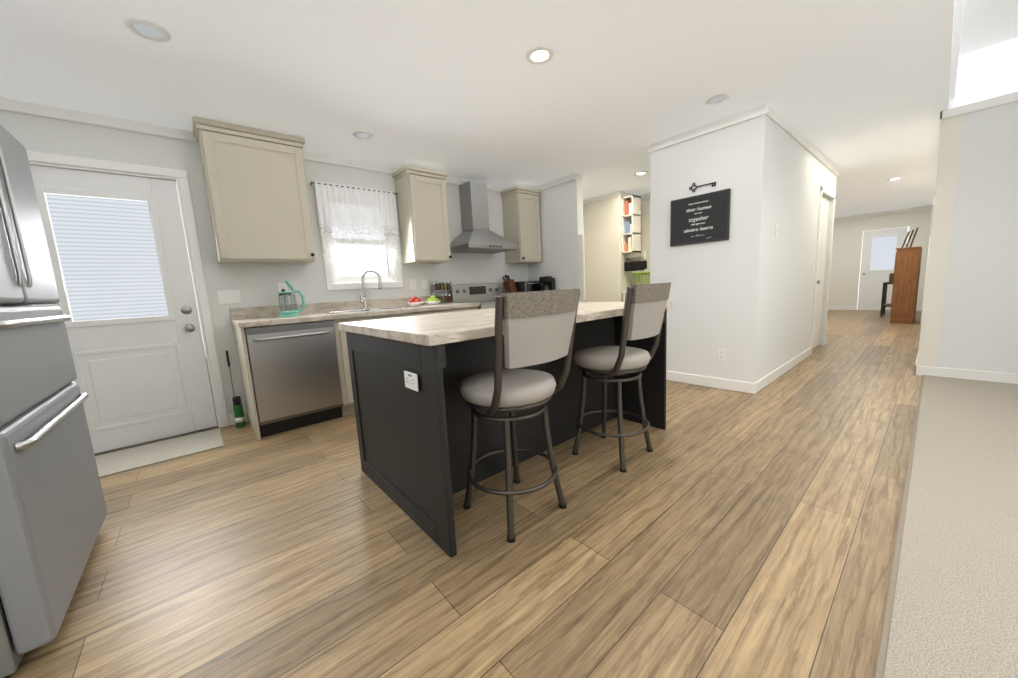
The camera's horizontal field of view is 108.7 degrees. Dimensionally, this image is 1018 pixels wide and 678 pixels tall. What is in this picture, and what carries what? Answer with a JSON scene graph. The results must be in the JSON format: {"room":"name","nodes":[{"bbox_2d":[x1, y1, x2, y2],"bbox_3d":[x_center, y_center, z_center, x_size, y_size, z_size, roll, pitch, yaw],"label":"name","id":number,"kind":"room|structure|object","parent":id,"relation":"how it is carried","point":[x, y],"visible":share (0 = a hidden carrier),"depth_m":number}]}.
{"room":"kitchen","nodes":[
{"label":"kitchen","id":0,"kind":"room"},
{"bbox_2d":[10,310,921,677],"bbox_3d":[3.181,0.433,3.650,18.200,0.080,7.400,-10,10,-40],"label":"floor","id":1,"kind":"structure","parent":0,"point":[716,532],"depth_m":1.48},
{"bbox_2d":[0,124,106,677],"bbox_3d":[-2.021,0.131,1.104,0.839,1.775,0.910,-10,10,-40],"label":"refrigerator","id":2,"kind":"object","parent":1,"relation":"on","point":[53,511],"visible":1,"depth_m":1.25},
{"bbox_2d":[95,428,223,477],"bbox_3d":[-2.633,0.838,2.653,0.865,0.008,0.515,-10,10,-40],"label":"rug","id":3,"kind":"object","parent":1,"relation":"on","point":[115,462],"visible":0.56,"depth_m":2.67},
{"bbox_2d":[226,350,234,396],"bbox_3d":[-2.383,0.424,3.151,0.044,0.658,0.051,-10,10,-40],"label":"broom","id":4,"kind":"object","parent":1,"relation":"on","point":[227,356],"visible":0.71,"depth_m":3.13},
{"bbox_2d":[232,396,245,427],"bbox_3d":[-2.313,0.623,3.125,0.067,0.270,0.068,-10,10,-40],"label":"spray can","id":5,"kind":"object","parent":1,"relation":"on","point":[238,412],"visible":1,"depth_m":3.10},
{"bbox_2d":[244,320,342,436],"bbox_3d":[-1.879,0.289,3.171,0.620,0.872,0.659,-10,10,-40],"label":"dishwasher","id":6,"kind":"object","parent":1,"relation":"on","point":[295,374],"visible":0.96,"depth_m":2.94},
{"bbox_2d":[233,318,354,439],"bbox_3d":[-1.879,0.281,3.221,0.740,0.874,0.617,-10,10,-40],"label":"base cabinet","id":7,"kind":"object","parent":1,"relation":"on","point":[345,374],"depth_m":3.15},
{"bbox_2d":[349,311,432,321],"bbox_3d":[-1.311,0.182,3.703,0.942,0.874,0.617,-10,10,-40],"label":"base cabinet","id":8,"kind":"object","parent":1,"relation":"on","point":[424,312],"depth_m":3.43},
{"bbox_2d":[433,306,477,313],"bbox_3d":[-0.760,0.087,4.170,0.640,0.874,0.617,-10,10,-40],"label":"base cabinet","id":9,"kind":"object","parent":1,"relation":"on","point":[467,308],"depth_m":3.89},
{"bbox_2d":[229,289,559,327],"bbox_3d":[-0.840,-0.404,4.038,3.557,0.140,0.642,-10,10,-40],"label":"countertop","id":10,"kind":"structure","parent":9,"relation":"on","point":[243,317],"depth_m":3.38},
{"bbox_2d":[278,280,304,316],"bbox_3d":[-1.962,-0.359,3.242,0.210,0.310,0.370,-10,10,-40],"label":"kettle","id":11,"kind":"object","parent":10,"relation":"on","point":[287,304],"visible":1,"depth_m":3.11},
{"bbox_2d":[323,306,416,313],"bbox_3d":[-1.330,-0.198,3.599,0.800,0.186,0.480,-10,10,-40],"label":"double-bowl sink","id":12,"kind":"object","parent":10,"relation":"in","point":[367,310],"visible":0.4,"depth_m":3.59},
{"bbox_2d":[360,269,381,308],"bbox_3d":[-1.412,-0.505,3.709,0.207,0.397,0.138,-10,10,-40],"label":"gooseneck faucet","id":13,"kind":"object","parent":10,"relation":"on","point":[364,301],"visible":1,"depth_m":3.70},
{"bbox_2d":[408,296,422,305],"bbox_3d":[-1.035,-0.421,4.032,0.176,0.116,0.176,-10,10,-40],"label":"bowl","id":14,"kind":"object","parent":10,"relation":"on","point":[414,301],"visible":1,"depth_m":3.99},
{"bbox_2d":[425,295,440,304],"bbox_3d":[-0.859,-0.443,4.116,0.176,0.116,0.176,-10,10,-40],"label":"bowl","id":15,"kind":"object","parent":10,"relation":"on","point":[432,300],"visible":0.98,"depth_m":4.07},
{"bbox_2d":[430,280,453,303],"bbox_3d":[-0.806,-0.562,4.389,0.260,0.270,0.080,-10,10,-40],"label":"spice rack","id":16,"kind":"object","parent":10,"relation":"on","point":[436,286],"visible":0.9,"depth_m":4.38},
{"bbox_2d":[503,275,517,292],"bbox_3d":[0.027,-0.715,4.950,0.110,0.327,0.242,-10,10,-40],"label":"knife block","id":17,"kind":"object","parent":10,"relation":"on","point":[509,285],"visible":0.65,"depth_m":4.93},
{"bbox_2d":[515,281,543,291],"bbox_3d":[0.273,-0.696,5.100,0.360,0.222,0.336,-10,10,-40],"label":"toaster oven","id":18,"kind":"object","parent":10,"relation":"on","point":[526,286],"visible":0.46,"depth_m":4.96},
{"bbox_2d":[539,276,554,290],"bbox_3d":[0.520,-0.716,4.978,0.158,0.270,0.160,-10,10,-40],"label":"coffee maker","id":19,"kind":"object","parent":10,"relation":"on","point":[549,282],"visible":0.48,"depth_m":4.93},
{"bbox_2d":[450,283,499,309],"bbox_3d":[-0.193,-0.130,4.560,0.757,1.135,0.704,-10,10,-40],"label":"range","id":20,"kind":"object","parent":1,"relation":"on","point":[483,294],"visible":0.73,"depth_m":4.63},
{"bbox_2d":[346,309,666,557],"bbox_3d":[0.084,0.299,2.370,1.809,0.868,1.030,-10,10,-40],"label":"kitchen island","id":21,"kind":"object","parent":1,"relation":"on","point":[409,374],"depth_m":1.93},
{"bbox_2d":[338,301,671,348],"bbox_3d":[0.062,-0.154,2.311,1.860,0.042,1.084,-10,10,-40],"label":"island countertop","id":22,"kind":"structure","parent":21,"relation":"on","point":[429,330],"depth_m":1.79},
{"bbox_2d":[459,288,579,542],"bbox_3d":[0.027,0.310,1.683,0.471,1.045,0.534,-10,10,-40],"label":"stool","id":23,"kind":"object","parent":1,"relation":"on","point":[537,327],"visible":1,"depth_m":1.52},
{"bbox_2d":[572,282,670,472],"bbox_3d":[0.655,0.203,2.203,0.471,1.045,0.534,-11,11,-43],"label":"stool","id":24,"kind":"object","parent":1,"relation":"on","point":[644,310],"visible":1,"depth_m":2.06},
{"bbox_2d":[880,273,893,316],"bbox_3d":[8.473,-0.968,7.963,0.600,0.930,0.440,-10,10,-40],"label":"chair","id":25,"kind":"object","parent":1,"relation":"on","point":[884,305],"visible":0.52,"depth_m":7.94},
{"bbox_2d":[889,228,921,323],"bbox_3d":[7.683,-1.220,7.064,0.810,1.762,0.332,-10,10,-40],"label":"tall cabinet","id":26,"kind":"object","parent":1,"relation":"on","point":[905,283],"visible":1,"depth_m":6.82},
{"bbox_2d":[875,375,1017,677],"bbox_3d":[1.379,1.088,-0.640,9.600,0.012,2.985,-10,10,-40],"label":"carpet floor","id":27,"kind":"structure","parent":1,"relation":"on","point":[951,610],"depth_m":1.39},
{"bbox_3d":[2.195,-0.309,5.752,0.580,0.905,0.585,-10,10,-40],"label":"laundry cabinet","id":28,"kind":"object","parent":1,"relation":"on","visible":0},
{"bbox_2d":[632,272,649,284],"bbox_3d":[2.165,-0.898,5.667,0.424,0.284,0.514,-10,10,-40],"label":"laundry basket","id":29,"kind":"object","parent":28,"relation":"on","point":[641,277],"visible":0.35,"depth_m":5.58},
{"bbox_2d":[0,37,1017,425],"bbox_3d":[2.976,-0.963,3.155,17.620,2.840,7.120,-10,10,-40],"label":"wall","id":30,"kind":"structure","parent":0,"point":[744,295],"depth_m":3.37},
{"bbox_2d":[30,165,216,453],"bbox_3d":[-2.891,-0.188,2.722,0.872,2.018,0.116,-10,10,-40],"label":"entry door","id":31,"kind":"structure","parent":30,"relation":"in","point":[142,377],"depth_m":2.76},
{"bbox_2d":[27,151,228,455],"bbox_3d":[-2.919,-0.224,2.754,1.024,2.112,0.138,-10,10,-40],"label":"door frame","id":32,"kind":"structure","parent":30,"relation":"attached to","point":[180,177],"depth_m":2.91},
{"bbox_2d":[217,290,241,303],"bbox_3d":[-2.389,-0.361,3.121,0.160,0.115,0.014,-10,10,-40],"label":"light switch","id":33,"kind":"object","parent":30,"relation":"attached to","point":[228,296],"depth_m":3.12},
{"bbox_2d":[192,116,315,263],"bbox_3d":[-2.092,-1.168,3.068,0.732,1.025,0.362,-10,10,-40],"label":"upper cabinet","id":34,"kind":"object","parent":30,"relation":"attached to","point":[256,193],"visible":1,"depth_m":2.93},
{"bbox_2d":[0,97,507,425],"bbox_3d":[-1.621,-0.591,3.761,5.050,2.420,0.020,-10,10,-40],"label":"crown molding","id":35,"kind":"structure","parent":30,"relation":"attached to","point":[24,107],"depth_m":2.70},
{"bbox_2d":[278,283,286,291],"bbox_3d":[-2.091,-0.459,3.374,0.070,0.115,0.008,-10,10,-40],"label":"outlet","id":36,"kind":"object","parent":30,"relation":"attached to","point":[280,285],"depth_m":3.37},
{"bbox_2d":[314,186,402,290],"bbox_3d":[-1.565,-1.026,3.848,0.800,0.990,0.138,-10,10,-40],"label":"kitchen window","id":37,"kind":"structure","parent":30,"relation":"in","point":[347,271],"depth_m":3.86},
{"bbox_2d":[310,180,399,258],"bbox_3d":[-1.526,-1.188,3.748,0.846,0.715,0.073,-10,10,-40],"label":"curtain valance","id":38,"kind":"object","parent":37,"relation":"hanging from","point":[340,207],"visible":0.98,"depth_m":3.70},
{"bbox_2d":[410,279,415,289],"bbox_3d":[-1.108,-0.629,4.208,0.070,0.115,0.008,-10,10,-40],"label":"outlet","id":39,"kind":"object","parent":30,"relation":"attached to","point":[412,281],"depth_m":4.21},
{"bbox_2d":[392,165,451,263],"bbox_3d":[-0.938,-1.338,4.050,0.502,0.965,0.362,-10,10,-40],"label":"upper cabinet","id":40,"kind":"object","parent":30,"relation":"attached to","point":[421,199],"visible":1,"depth_m":3.93},
{"bbox_2d":[421,279,427,288],"bbox_3d":[-0.993,-0.648,4.302,0.070,0.115,0.014,-10,10,-40],"label":"outlet","id":41,"kind":"object","parent":30,"relation":"attached to","point":[424,281],"depth_m":4.30},
{"bbox_2d":[450,181,518,253],"bbox_3d":[-0.342,-1.491,4.459,0.757,0.819,0.500,-10,10,-40],"label":"range hood","id":42,"kind":"object","parent":30,"relation":"attached to","point":[476,235],"visible":0.94,"depth_m":4.43},
{"bbox_2d":[500,185,540,263],"bbox_3d":[0.192,-1.534,5.008,0.450,0.965,0.362,-10,10,-40],"label":"upper cabinet","id":43,"kind":"object","parent":30,"relation":"attached to","point":[521,216],"visible":1,"depth_m":4.89},
{"bbox_2d":[533,173,575,190],"bbox_3d":[0.590,-0.886,5.016,0.020,2.420,0.910,-10,10,-40],"label":"crown molding","id":44,"kind":"structure","parent":30,"relation":"attached to","point":[571,177],"depth_m":4.73},
{"bbox_2d":[579,234,585,301],"bbox_3d":[0.964,-0.495,4.721,0.035,1.670,0.067,-10,10,-40],"label":"trim","id":45,"kind":"structure","parent":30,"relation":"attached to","point":[582,267],"depth_m":4.65},
{"bbox_2d":[583,191,639,301],"bbox_3d":[1.716,-1.102,6.124,0.600,2.420,0.736,-10,10,-40],"label":"trim","id":46,"kind":"structure","parent":30,"relation":"attached to","point":[618,193],"depth_m":5.66},
{"bbox_2d":[622,195,640,252],"bbox_3d":[1.890,-1.755,5.629,0.240,0.830,0.184,-10,10,-40],"label":"shelf unit","id":47,"kind":"object","parent":30,"relation":"attached to","point":[631,223],"visible":0.98,"depth_m":5.58},
{"bbox_2d":[624,251,646,270],"bbox_3d":[1.977,-1.203,5.671,0.243,0.278,0.314,-10,10,-40],"label":"basket","id":48,"kind":"object","parent":47,"relation":"hanging from","point":[634,265],"visible":1,"depth_m":5.62},
{"bbox_2d":[670,188,730,246],"bbox_3d":[1.786,-1.127,3.442,0.025,0.440,0.530,-10,10,-40],"label":"chalkboard sign","id":49,"kind":"object","parent":30,"relation":"attached to","point":[702,218],"visible":1,"depth_m":3.42},
{"bbox_2d":[644,106,759,392],"bbox_3d":[1.799,-0.738,3.512,0.020,2.420,0.983,-10,10,-40],"label":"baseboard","id":50,"kind":"structure","parent":30,"relation":"attached to","point":[733,385],"depth_m":3.44},
{"bbox_2d":[689,182,715,191],"bbox_3d":[1.791,-1.423,3.385,0.010,0.087,0.239,-10,10,-40],"label":"decoration","id":51,"kind":"object","parent":30,"relation":"attached to","point":[701,185],"visible":1,"depth_m":3.41},
{"bbox_2d":[717,349,725,360],"bbox_3d":[2.010,0.151,3.453,0.008,0.115,0.070,-10,10,-40],"label":"outlet","id":52,"kind":"object","parent":30,"relation":"attached to","point":[721,355],"visible":1,"depth_m":3.45},
{"bbox_2d":[748,104,839,393],"bbox_3d":[3.370,-0.913,4.158,3.270,2.420,0.026,-10,10,-40],"label":"baseboard","id":53,"kind":"structure","parent":30,"relation":"attached to","point":[753,388],"depth_m":4.20},
{"bbox_2d":[813,196,829,347],"bbox_3d":[4.174,-0.864,4.897,0.780,2.008,0.110,-10,10,-40],"label":"hall door","id":54,"kind":"structure","parent":30,"relation":"in","point":[821,268],"depth_m":4.98},
{"bbox_2d":[832,207,923,309],"bbox_3d":[8.987,-1.952,9.401,0.020,2.420,2.520,-10,10,-40],"label":"baseboard","id":55,"kind":"structure","parent":30,"relation":"attached to","point":[915,208],"depth_m":9.16},
{"bbox_2d":[857,227,907,309],"bbox_3d":[9.261,-1.710,9.077,0.105,1.978,0.760,-10,10,-40],"label":"door","id":56,"kind":"structure","parent":30,"relation":"in","point":[879,250],"depth_m":9.14},
{"bbox_2d":[914,109,947,375],"bbox_3d":[6.872,-1.351,5.936,7.820,2.420,0.035,-10,10,-40],"label":"trim","id":57,"kind":"structure","parent":30,"relation":"attached to","point":[943,114],"depth_m":3.71},
{"bbox_2d":[920,91,1017,383],"bbox_3d":[4.931,-0.730,2.270,0.020,2.420,3.000,-10,10,-40],"label":"baseboard","id":58,"kind":"structure","parent":30,"relation":"attached to","point":[1001,377],"depth_m":3.21},
{"bbox_2d":[0,0,1017,217],"bbox_3d":[3.038,-2.247,3.272,18.200,0.500,7.400,-10,10,-40],"label":"ceiling","id":59,"kind":"structure","parent":0,"point":[859,95],"depth_m":2.36},
{"bbox_2d":[124,18,170,41],"bbox_3d":[-1.785,-1.526,1.807,0.167,0.008,0.167,1,9,28],"label":"recessed light","id":60,"kind":"object","parent":59,"relation":"in","point":[152,31],"depth_m":1.80},
{"bbox_2d":[353,131,373,139],"bbox_3d":[-1.241,-1.740,3.118,0.167,0.008,0.167,4,11,40],"label":"recessed light","id":61,"kind":"object","parent":59,"relation":"in","point":[365,135],"depth_m":3.12},
{"bbox_2d":[526,46,553,64],"bbox_3d":[0.183,-1.682,2.168,0.167,0.008,0.167,4,11,40],"label":"recessed light","id":62,"kind":"object","parent":59,"relation":"in","point":[539,55],"depth_m":2.16},
{"bbox_2d":[634,171,647,175],"bbox_3d":[1.685,-2.113,4.660,0.167,0.008,0.167,1,9,25],"label":"recessed light","id":63,"kind":"object","parent":59,"relation":"in","point":[640,173],"depth_m":4.66},
{"bbox_2d":[705,93,729,104],"bbox_3d":[1.605,-1.848,2.813,0.167,0.008,0.167,5,11,43],"label":"recessed light","id":64,"kind":"object","parent":59,"relation":"in","point":[721,97],"depth_m":2.81},
{"bbox_2d":[887,177,902,180],"bbox_3d":[5.989,-2.485,5.670,0.167,0.008,0.167,4,11,40],"label":"recessed light","id":65,"kind":"object","parent":59,"relation":"in","point":[897,178],"depth_m":5.65},
{"label":"outside","id":66,"kind":"structure","parent":0,"visible":0},
{"bbox_2d":[44,184,205,355],"bbox_3d":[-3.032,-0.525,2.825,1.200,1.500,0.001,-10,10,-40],"label":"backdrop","id":67,"kind":"structure","parent":66,"point":[107,198],"depth_m":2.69},
{"bbox_2d":[857,227,908,307],"bbox_3d":[9.494,-1.893,9.221,0.001,2.300,1.500,-10,10,-40],"label":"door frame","id":68,"kind":"structure","parent":66,"point":[861,257],"depth_m":9.52}
]}

